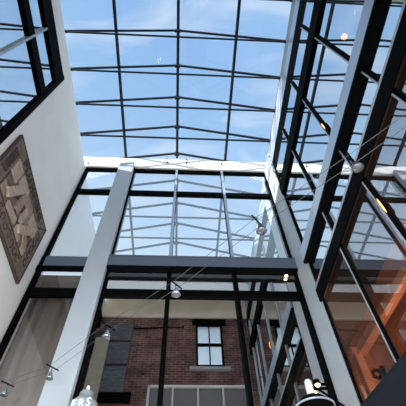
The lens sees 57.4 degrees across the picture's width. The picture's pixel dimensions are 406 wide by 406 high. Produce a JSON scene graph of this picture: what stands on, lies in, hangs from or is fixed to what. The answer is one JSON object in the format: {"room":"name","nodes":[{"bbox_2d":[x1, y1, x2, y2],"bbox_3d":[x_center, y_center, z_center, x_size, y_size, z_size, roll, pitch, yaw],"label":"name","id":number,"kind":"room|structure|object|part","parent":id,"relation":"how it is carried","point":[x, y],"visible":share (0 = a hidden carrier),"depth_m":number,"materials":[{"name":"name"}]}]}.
{"room":"glass-roofed atrium","nodes":[
{"label":"glass-roofed atrium","id":0,"kind":"room"},
{"bbox_2d":[0,0,84,365],"bbox_3d":[-3.022,-0.326,4.041,0.250,10.370,6.300,1,-56,-3],"label":"wall","id":1,"kind":"structure","parent":0,"point":[51,132],"depth_m":7.37,"materials":[{"name":"white paint"}]},
{"bbox_2d":[0,134,46,283],"bbox_3d":[-2.946,0.101,6.003,0.094,1.380,1.990,1,-56,-3],"label":"carved plaque","id":2,"kind":"object","parent":1,"relation":"attached to","point":[22,224],"visible":1,"depth_m":5.91,"materials":[{"name":"brown stone"}]},
{"bbox_2d":[0,0,64,144],"bbox_3d":[-2.966,-3.160,5.673,0.180,3.340,3.460,1,-56,-3],"label":"window","id":3,"kind":"structure","parent":1,"relation":"in","point":[31,69],"depth_m":6.18,"materials":[{"name":"black"}]},
{"bbox_3d":[-2.900,-3.248,4.832,0.012,1.890,2.360,1,-56,-3],"label":"pane","id":4,"kind":"part","parent":3,"relation":"part of","materials":[{"name":"clear glass"}]},
{"bbox_3d":[-2.979,-1.846,5.790,0.012,1.890,0.980,1,-56,-3],"label":"pane","id":5,"kind":"part","parent":3,"relation":"part of","materials":[{"name":"clear glass"}]},
{"bbox_3d":[-2.933,-4.104,6.081,0.012,0.640,2.360,1,-56,-3],"label":"pane","id":6,"kind":"part","parent":3,"relation":"part of","materials":[{"name":"clear glass"}]},
{"bbox_3d":[-3.013,-2.702,7.040,0.012,0.640,0.980,1,-56,-3],"label":"pane","id":7,"kind":"part","parent":3,"relation":"part of","materials":[{"name":"clear glass"}]},
{"bbox_2d":[84,157,265,171],"bbox_3d":[-0.806,-0.978,10.280,5.200,0.500,0.250,1,-56,-3],"label":"trim","id":8,"kind":"structure","parent":1,"relation":"attached to","point":[101,162],"depth_m":10.18,"materials":[{"name":"white paint"}]},
{"bbox_2d":[0,275,375,368],"bbox_3d":[0.366,4.548,5.156,7.370,6.550,3.120,1,-56,-3],"label":"wall","id":9,"kind":"structure","parent":0,"point":[346,304],"depth_m":7.17,"materials":[{"name":"grey"}]},
{"bbox_2d":[0,298,72,405],"bbox_3d":[-2.536,2.852,5.096,1.000,4.297,0.052,1,-56,-3],"label":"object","id":10,"kind":"structure","parent":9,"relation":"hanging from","point":[34,345],"depth_m":5.83,"materials":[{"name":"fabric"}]},
{"bbox_2d":[0,167,117,360],"bbox_3d":[-2.472,2.015,5.727,1.080,10.520,0.110,1,-56,-3],"label":"window","id":11,"kind":"structure","parent":9,"relation":"in","point":[74,235],"depth_m":7.81,"materials":[{"name":"black"}]},
{"bbox_3d":[-2.534,0.451,8.012,1.040,2.420,0.012,1,-56,-3],"label":"pane","id":12,"kind":"part","parent":11,"relation":"part of","materials":[{"name":"clear glass"}]},
{"bbox_3d":[-2.575,-0.583,9.521,1.040,1.060,0.012,1,-56,-3],"label":"pane","id":13,"kind":"part","parent":11,"relation":"part of","materials":[{"name":"clear glass"}]},
{"bbox_2d":[77,169,175,405],"bbox_3d":[-1.264,2.046,5.781,1.340,10.520,0.110,1,-56,-3],"label":"window","id":14,"kind":"structure","parent":9,"relation":"in","point":[123,369],"depth_m":6.12,"materials":[{"name":"black"}]},
{"bbox_3d":[-1.243,2.584,4.998,1.300,3.420,0.012,1,-56,-3],"label":"pane","id":15,"kind":"part","parent":14,"relation":"part of","materials":[{"name":"clear glass"}]},
{"bbox_3d":[-1.289,1.417,6.701,1.300,0.490,0.012,1,-56,-3],"label":"pane","id":16,"kind":"part","parent":14,"relation":"part of","materials":[{"name":"clear glass"}]},
{"bbox_3d":[-1.264,2.041,5.789,1.340,10.500,0.110,1,-56,-3],"label":"frame","id":17,"kind":"part","parent":14,"relation":"part of","materials":[{"name":"black metal"}]},
{"bbox_3d":[-1.325,0.482,8.066,1.300,2.420,0.012,1,-56,-3],"label":"pane","id":18,"kind":"part","parent":14,"relation":"part of","materials":[{"name":"clear glass"}]},
{"bbox_3d":[-1.366,-0.551,9.575,1.300,1.060,0.012,1,-56,-3],"label":"pane","id":19,"kind":"part","parent":14,"relation":"part of","materials":[{"name":"clear glass"}]},
{"bbox_2d":[157,170,248,405],"bbox_3d":[-0.007,2.067,5.829,1.245,10.520,0.140,1,-56,-3],"label":"window","id":20,"kind":"structure","parent":9,"relation":"in","point":[204,364],"depth_m":6.12,"materials":[{"name":"black"}]},
{"bbox_3d":[-0.590,2.046,5.713,0.070,10.340,0.030,1,-56,-3],"label":"mullion","id":21,"kind":"part","parent":20,"relation":"part of","materials":[{"name":"black metal"}]},
{"bbox_3d":[-0.093,-0.518,9.633,1.170,1.060,0.012,1,-56,-3],"label":"pane","id":22,"kind":"part","parent":20,"relation":"part of","materials":[{"name":"clear glass"}]},
{"bbox_3d":[-0.052,0.515,8.123,1.170,2.420,0.012,1,-56,-3],"label":"pane","id":23,"kind":"part","parent":20,"relation":"part of","materials":[{"name":"clear glass"}]},
{"bbox_3d":[-0.015,1.451,6.758,1.170,0.490,0.012,1,-56,-3],"label":"pane","id":24,"kind":"part","parent":20,"relation":"part of","materials":[{"name":"clear glass"}]},
{"bbox_3d":[0.031,2.617,5.055,1.170,3.420,0.012,1,-56,-3],"label":"pane","id":25,"kind":"part","parent":20,"relation":"part of","materials":[{"name":"clear glass"}]},
{"bbox_2d":[221,171,330,405],"bbox_3d":[1.196,2.098,5.883,1.235,10.520,0.140,1,-56,-3],"label":"window","id":26,"kind":"structure","parent":9,"relation":"in","point":[282,352],"depth_m":6.24,"materials":[{"name":"black"}]},
{"bbox_3d":[0.619,2.077,5.768,0.070,10.340,0.030,1,-56,-3],"label":"mullion","id":27,"kind":"part","parent":26,"relation":"part of","materials":[{"name":"black metal"}]},
{"bbox_3d":[1.111,-0.487,9.687,1.160,1.060,0.012,1,-56,-3],"label":"pane","id":28,"kind":"part","parent":26,"relation":"part of","materials":[{"name":"clear glass"}]},
{"bbox_3d":[1.151,0.547,8.177,1.160,2.420,0.012,1,-56,-3],"label":"pane","id":29,"kind":"part","parent":26,"relation":"part of","materials":[{"name":"clear glass"}]},
{"bbox_3d":[1.213,2.105,5.900,1.200,10.500,0.110,1,-56,-3],"label":"frame","id":30,"kind":"part","parent":26,"relation":"part of","materials":[{"name":"black metal"}]},
{"bbox_3d":[1.188,1.482,6.812,1.160,0.490,0.012,1,-56,-3],"label":"pane","id":31,"kind":"part","parent":26,"relation":"part of","materials":[{"name":"clear glass"}]},
{"bbox_3d":[1.234,2.649,5.109,1.160,3.420,0.012,1,-56,-3],"label":"pane","id":32,"kind":"part","parent":26,"relation":"part of","materials":[{"name":"clear glass"}]},
{"bbox_2d":[267,0,299,160],"bbox_3d":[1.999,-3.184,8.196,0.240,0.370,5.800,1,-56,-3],"label":"trim","id":33,"kind":"structure","parent":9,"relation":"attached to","point":[296,1],"depth_m":8.40,"materials":[{"name":"paint"}]},
{"bbox_2d":[346,213,405,401],"bbox_3d":[3.495,2.062,3.483,0.200,6.460,9.000,1,-56,-3],"label":"wall","id":34,"kind":"structure","parent":0,"point":[379,355],"depth_m":6.58,"materials":[{"name":"paint"}]},
{"bbox_2d":[328,54,405,283],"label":"window","id":35,"kind":"structure","parent":34,"relation":"attached to","point":[369,236],"depth_m":6.00,"materials":[{"name":"grey"}]},
{"bbox_2d":[370,366,385,379],"bbox_3d":[3.117,3.008,6.546,0.344,0.318,0.172,26,-60,-18],"label":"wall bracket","id":36,"kind":"object","parent":34,"relation":"attached to","point":[381,370],"visible":0.93,"depth_m":6.57,"materials":[{"name":"black metal"}]},
{"bbox_3d":[-0.661,-2.987,9.443,5.030,0.731,4.100,1,-56,-3],"label":"ceiling","id":37,"kind":"structure","parent":0,"visible":0},
{"bbox_2d":[112,0,126,157],"bbox_3d":[-2.084,-2.964,9.345,0.070,0.090,4.400,1,-56,-3],"label":"roof beam","id":38,"kind":"structure","parent":37,"relation":"attached to","point":[113,1],"depth_m":9.16,"materials":[{"name":"black metal"}]},
{"bbox_2d":[121,152,227,160],"bbox_3d":[-0.761,-1.233,10.541,5.176,0.840,0.060,1,-56,-3],"label":"roof truss","id":39,"kind":"object","parent":37,"relation":"attached to","point":[174,153],"visible":0.42,"depth_m":10.69,"materials":[{"name":"black metal"}]},
{"bbox_2d":[70,64,279,79],"bbox_3d":[-0.644,-3.286,9.137,5.176,0.840,0.060,1,-56,-3],"label":"roof truss","id":40,"kind":"object","parent":37,"relation":"attached to","point":[254,75],"visible":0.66,"depth_m":8.90,"materials":[{"name":"black metal"}]},
{"bbox_2d":[75,96,274,111],"bbox_3d":[-0.683,-2.610,9.600,5.176,0.840,0.060,1,-56,-3],"label":"roof truss","id":41,"kind":"object","parent":37,"relation":"attached to","point":[92,102],"visible":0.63,"depth_m":9.36,"materials":[{"name":"black metal"}]},
{"bbox_2d":[80,125,269,142],"bbox_3d":[-0.722,-1.925,10.067,5.176,0.840,0.060,1,-56,-3],"label":"roof truss","id":42,"kind":"object","parent":37,"relation":"attached to","point":[93,133],"visible":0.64,"depth_m":9.83,"materials":[{"name":"black metal"}]},
{"bbox_2d":[65,29,285,42],"bbox_3d":[-0.606,-3.962,8.675,5.176,0.840,0.060,1,-56,-3],"label":"roof truss","id":43,"kind":"object","parent":37,"relation":"attached to","point":[247,38],"visible":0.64,"depth_m":8.45,"materials":[{"name":"black metal"}]},
{"bbox_2d":[176,0,179,157],"bbox_3d":[-0.665,-3.159,9.748,0.070,0.090,4.400,1,-56,-3],"label":"roof beam","id":44,"kind":"structure","parent":37,"relation":"attached to","point":[178,1],"depth_m":9.66,"materials":[{"name":"black metal"}]},
{"bbox_2d":[224,0,240,160],"bbox_3d":[0.732,-2.897,9.481,0.070,0.090,4.400,1,-56,-3],"label":"roof beam","id":45,"kind":"structure","parent":37,"relation":"attached to","point":[239,1],"depth_m":9.22,"materials":[{"name":"black metal"}]},
{"bbox_3d":[0.267,2.205,-0.543,11.400,0.200,15.000,1,-56,-3],"label":"floor","id":46,"kind":"structure","parent":0,"visible":0},
{"bbox_2d":[37,162,135,405],"bbox_3d":[-1.916,1.892,5.669,0.580,10.500,0.290,1,-56,-3],"label":"column","id":47,"kind":"structure","parent":46,"relation":"on","point":[80,323],"depth_m":6.00,"materials":[{"name":"white paint"}]},
{"bbox_2d":[69,385,97,405],"bbox_3d":[-1.400,2.417,4.034,0.300,0.545,1.100,21,-59,-15],"label":"lantern","id":48,"kind":"object","parent":47,"relation":"attached to","point":[85,398],"visible":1,"depth_m":3.83,"materials":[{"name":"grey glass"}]},
{"bbox_2d":[35,254,297,275],"bbox_3d":[-0.649,1.137,6.993,4.830,0.380,0.160,1,-56,-3],"label":"steel beam","id":49,"kind":"structure","parent":47,"relation":"attached to","point":[160,264],"depth_m":6.92,"materials":[{"name":"grey metal"}]},
{"bbox_2d":[264,154,358,405],"bbox_3d":[1.799,1.862,5.701,0.200,10.420,0.650,1,-56,-3],"label":"column","id":50,"kind":"structure","parent":46,"relation":"on","point":[340,387],"depth_m":6.00,"materials":[{"name":"white paint"}]},
{"bbox_2d":[1,114,404,382],"bbox_3d":[-0.319,0.755,3.782,6.247,0.005,0.238,-36,-62,21],"label":"cable","id":51,"kind":"object","parent":50,"relation":"attached to","point":[404,114],"visible":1,"depth_m":3.49,"materials":[{"name":"grey metal"}]},
{"bbox_2d":[101,322,114,339],"bbox_3d":[-1.063,1.438,4.150,0.096,0.163,0.185,-20,-57,12],"label":"light","id":52,"kind":"object","parent":51,"relation":"hanging from","point":[106,336],"visible":1,"depth_m":4.09,"materials":[{"name":"silver metal"}]},
{"bbox_2d":[295,379,344,405],"bbox_3d":[1.491,2.334,4.458,0.911,0.350,0.470,16,-58,-12],"label":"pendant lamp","id":53,"kind":"object","parent":50,"relation":"attached to","point":[312,398],"visible":1,"depth_m":4.21,"materials":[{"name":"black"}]},
{"bbox_3d":[1.287,2.326,4.332,0.460,0.160,0.460,1,-56,-3],"label":"lamp shade","id":54,"kind":"part","parent":53,"relation":"part of","materials":[{"name":"black metal"}]},
{"bbox_3d":[1.558,2.400,4.620,0.711,0.120,0.020,33,-63,-22],"label":"wall arm","id":55,"kind":"part","parent":53,"relation":"part of","materials":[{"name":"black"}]},
{"bbox_2d":[313,379,328,386],"bbox_3d":[1.653,2.515,5.165,0.225,0.095,0.105,1,-56,-3],"label":"spotlight","id":56,"kind":"object","parent":50,"relation":"attached to","point":[317,383],"visible":0.98,"depth_m":5.15,"materials":[{"name":"black"}]},
{"bbox_2d":[272,122,362,405],"bbox_3d":[1.928,1.321,5.031,0.170,9.940,1.110,1,-56,-3],"label":"window","id":57,"kind":"structure","parent":46,"relation":"on","point":[291,177],"depth_m":6.96,"materials":[{"name":"black"}]},
{"bbox_3d":[1.808,-1.011,8.425,0.012,0.660,1.090,1,-56,-3],"label":"pane","id":58,"kind":"part","parent":57,"relation":"part of","materials":[{"name":"clear glass"}]},
{"bbox_3d":[1.900,0.608,6.063,0.170,7.430,1.100,1,-56,-3],"label":"frame","id":59,"kind":"part","parent":57,"relation":"part of","materials":[{"name":"black"}]},
{"bbox_3d":[1.844,-0.096,7.089,0.012,1.900,1.090,1,-56,-3],"label":"pane","id":60,"kind":"part","parent":57,"relation":"part of","materials":[{"name":"clear glass"}]},
{"bbox_3d":[1.859,1.896,5.107,0.032,9.400,0.070,1,-56,-3],"label":"mullion","id":61,"kind":"part","parent":57,"relation":"part of","materials":[{"name":"black metal"}]},
{"bbox_3d":[1.876,0.720,5.897,0.012,0.690,1.090,1,-56,-3],"label":"pane","id":62,"kind":"part","parent":57,"relation":"part of","materials":[{"name":"clear glass"}]},
{"bbox_2d":[287,22,377,160],"bbox_3d":[2.029,-0.456,3.816,0.170,9.940,1.080,1,-56,-3],"label":"window","id":63,"kind":"structure","parent":46,"relation":"on","point":[318,74],"depth_m":5.87,"materials":[{"name":"black"}]},
{"bbox_3d":[1.908,-2.784,7.213,0.012,0.660,1.070,1,-56,-3],"label":"pane","id":64,"kind":"part","parent":63,"relation":"part of","materials":[{"name":"clear glass"}]},
{"bbox_3d":[2.001,-1.165,4.851,0.170,7.430,1.080,1,-56,-3],"label":"frame","id":65,"kind":"part","parent":63,"relation":"part of","materials":[{"name":"black metal"}]},
{"bbox_3d":[1.944,-1.869,5.877,0.012,1.900,1.070,1,-56,-3],"label":"pane","id":66,"kind":"part","parent":63,"relation":"part of","materials":[{"name":"clear glass"}]},
{"bbox_3d":[1.976,-1.053,4.685,0.012,0.690,1.070,1,-56,-3],"label":"pane","id":67,"kind":"part","parent":63,"relation":"part of","materials":[{"name":"clear glass"}]},
{"bbox_2d":[279,77,405,362],"bbox_3d":[1.979,0.422,4.416,0.170,9.940,1.130,1,-56,-3],"label":"window","id":68,"kind":"structure","parent":46,"relation":"on","point":[304,133],"depth_m":6.13,"materials":[{"name":"black"}]},
{"bbox_3d":[1.858,-1.902,7.816,0.012,0.660,1.050,1,-56,-3],"label":"pane","id":69,"kind":"part","parent":68,"relation":"part of","materials":[{"name":"clear glass"}]},
{"bbox_3d":[1.951,-0.282,5.454,0.170,7.430,1.060,1,-56,-3],"label":"frame","id":70,"kind":"part","parent":68,"relation":"part of","materials":[{"name":"black metal"}]},
{"bbox_3d":[1.894,-0.987,6.480,0.012,1.900,1.050,1,-56,-3],"label":"pane","id":71,"kind":"part","parent":68,"relation":"part of","materials":[{"name":"clear glass"}]},
{"bbox_3d":[1.926,-0.170,5.288,0.012,0.690,1.050,1,-56,-3],"label":"pane","id":72,"kind":"part","parent":68,"relation":"part of","materials":[{"name":"clear glass"}]},
{"bbox_3d":[1.909,1.005,4.498,0.032,9.400,0.070,1,-56,-3],"label":"mullion","id":73,"kind":"part","parent":68,"relation":"part of","materials":[{"name":"black metal"}]},
{"bbox_3d":[1.959,0.131,3.901,0.032,9.400,0.070,1,-56,-3],"label":"mullion","id":74,"kind":"part","parent":68,"relation":"part of","materials":[{"name":"black metal"}]},
{"bbox_2d":[376,197,388,213],"bbox_3d":[1.932,0.025,4.010,0.029,0.280,0.030,1,-56,-3],"label":"strip light","id":75,"kind":"object","parent":68,"relation":"attached to","point":[382,205],"visible":1,"depth_m":3.98,"materials":[{"name":"yellow"}]},
{"bbox_2d":[296,0,405,105],"bbox_3d":[2.079,-1.334,3.216,0.170,9.940,1.110,1,-56,-3],"label":"window","id":76,"kind":"structure","parent":46,"relation":"on","point":[336,22],"depth_m":5.08,"materials":[{"name":"black"}]},
{"bbox_2d":[0,127,404,388],"bbox_3d":[-0.254,0.817,3.826,6.247,0.005,0.238,-36,-62,21],"label":"cable","id":77,"kind":"object","parent":76,"relation":"attached to","point":[404,127],"visible":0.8,"depth_m":3.56,"materials":[{"name":"grey metal"}]},
{"bbox_2d":[0,380,13,396],"bbox_3d":[-2.527,2.390,4.763,0.096,0.163,0.185,-20,-57,12],"label":"light","id":78,"kind":"object","parent":77,"relation":"hanging from","point":[3,393],"visible":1,"depth_m":4.71,"materials":[{"name":"silver metal"}]},
{"bbox_2d":[45,363,58,380],"bbox_3d":[-1.870,2.094,4.577,0.096,0.163,0.185,-20,-57,12],"label":"light","id":79,"kind":"object","parent":77,"relation":"hanging from","point":[49,377],"visible":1,"depth_m":4.53,"materials":[{"name":"silver metal"}]},
{"bbox_2d":[169,279,181,297],"bbox_3d":[-0.271,0.880,3.789,0.096,0.163,0.185,-20,-57,12],"label":"light","id":80,"kind":"object","parent":77,"relation":"hanging from","point":[175,294],"visible":1,"depth_m":3.73,"materials":[{"name":"silver metal"}]},
{"bbox_2d":[251,215,266,234],"bbox_3d":[0.517,0.207,3.349,0.096,0.163,0.185,-20,-57,12],"label":"light","id":81,"kind":"object","parent":77,"relation":"hanging from","point":[261,230],"visible":1,"depth_m":3.29,"materials":[{"name":"silver metal"}]},
{"bbox_2d":[343,151,363,172],"bbox_3d":[1.227,-0.320,3.008,0.096,0.163,0.185,-20,-57,12],"label":"light","id":82,"kind":"object","parent":77,"relation":"hanging from","point":[357,167],"visible":1,"depth_m":2.94,"materials":[{"name":"silver metal"}]},
{"bbox_3d":[1.959,-3.675,6.604,0.012,0.660,1.070,1,-56,-3],"label":"pane","id":83,"kind":"part","parent":76,"relation":"part of","materials":[{"name":"clear glass"}]},
{"bbox_3d":[2.051,-2.056,4.242,0.170,7.430,1.080,1,-56,-3],"label":"frame","id":84,"kind":"part","parent":76,"relation":"part of","materials":[{"name":"black metal"}]},
{"bbox_3d":[1.995,-2.760,5.268,0.012,1.900,1.070,1,-56,-3],"label":"pane","id":85,"kind":"part","parent":76,"relation":"part of","materials":[{"name":"clear glass"}]},
{"bbox_3d":[2.009,-0.760,3.292,0.032,9.400,0.070,1,-56,-3],"label":"mullion","id":86,"kind":"part","parent":76,"relation":"part of","materials":[{"name":"black metal"}]},
{"bbox_3d":[2.027,-1.943,4.076,0.012,0.690,1.070,1,-56,-3],"label":"pane","id":87,"kind":"part","parent":76,"relation":"part of","materials":[{"name":"clear glass"}]},
{"bbox_2d":[347,267,405,395],"bbox_3d":[2.603,3.089,3.380,0.236,5.170,1.884,6,-56,-6],"label":"post","id":88,"kind":"object","parent":46,"relation":"on","point":[397,289],"visible":0.98,"depth_m":5.43,"materials":[{"name":"orange wood"}]},
{"bbox_2d":[360,351,405,405],"bbox_3d":[1.514,2.014,1.287,0.500,2.980,1.102,8,-56,-7],"label":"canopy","id":89,"kind":"object","parent":46,"relation":"on","point":[391,390],"visible":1,"depth_m":2.52,"materials":[{"name":"black fabric"}]},
{"bbox_3d":[0.535,-3.055,3.584,7.170,6.940,0.450,1,-56,-3],"label":"wall","id":90,"kind":"structure","parent":0,"visible":0},
{"bbox_2d":[300,0,383,263],"bbox_3d":[1.970,-1.262,5.026,0.200,0.310,5.400,1,-56,-3],"label":"steel beam","id":91,"kind":"structure","parent":90,"relation":"attached to","point":[371,10],"depth_m":5.00,"materials":[{"name":"grey metal"}]},
{"bbox_2d":[315,0,405,301],"bbox_3d":[1.931,-0.780,4.301,0.031,0.290,5.380,1,-56,-3],"label":"steel beam","id":92,"kind":"structure","parent":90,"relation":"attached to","point":[397,49],"depth_m":4.31,"materials":[{"name":"black metal"}]}
]}

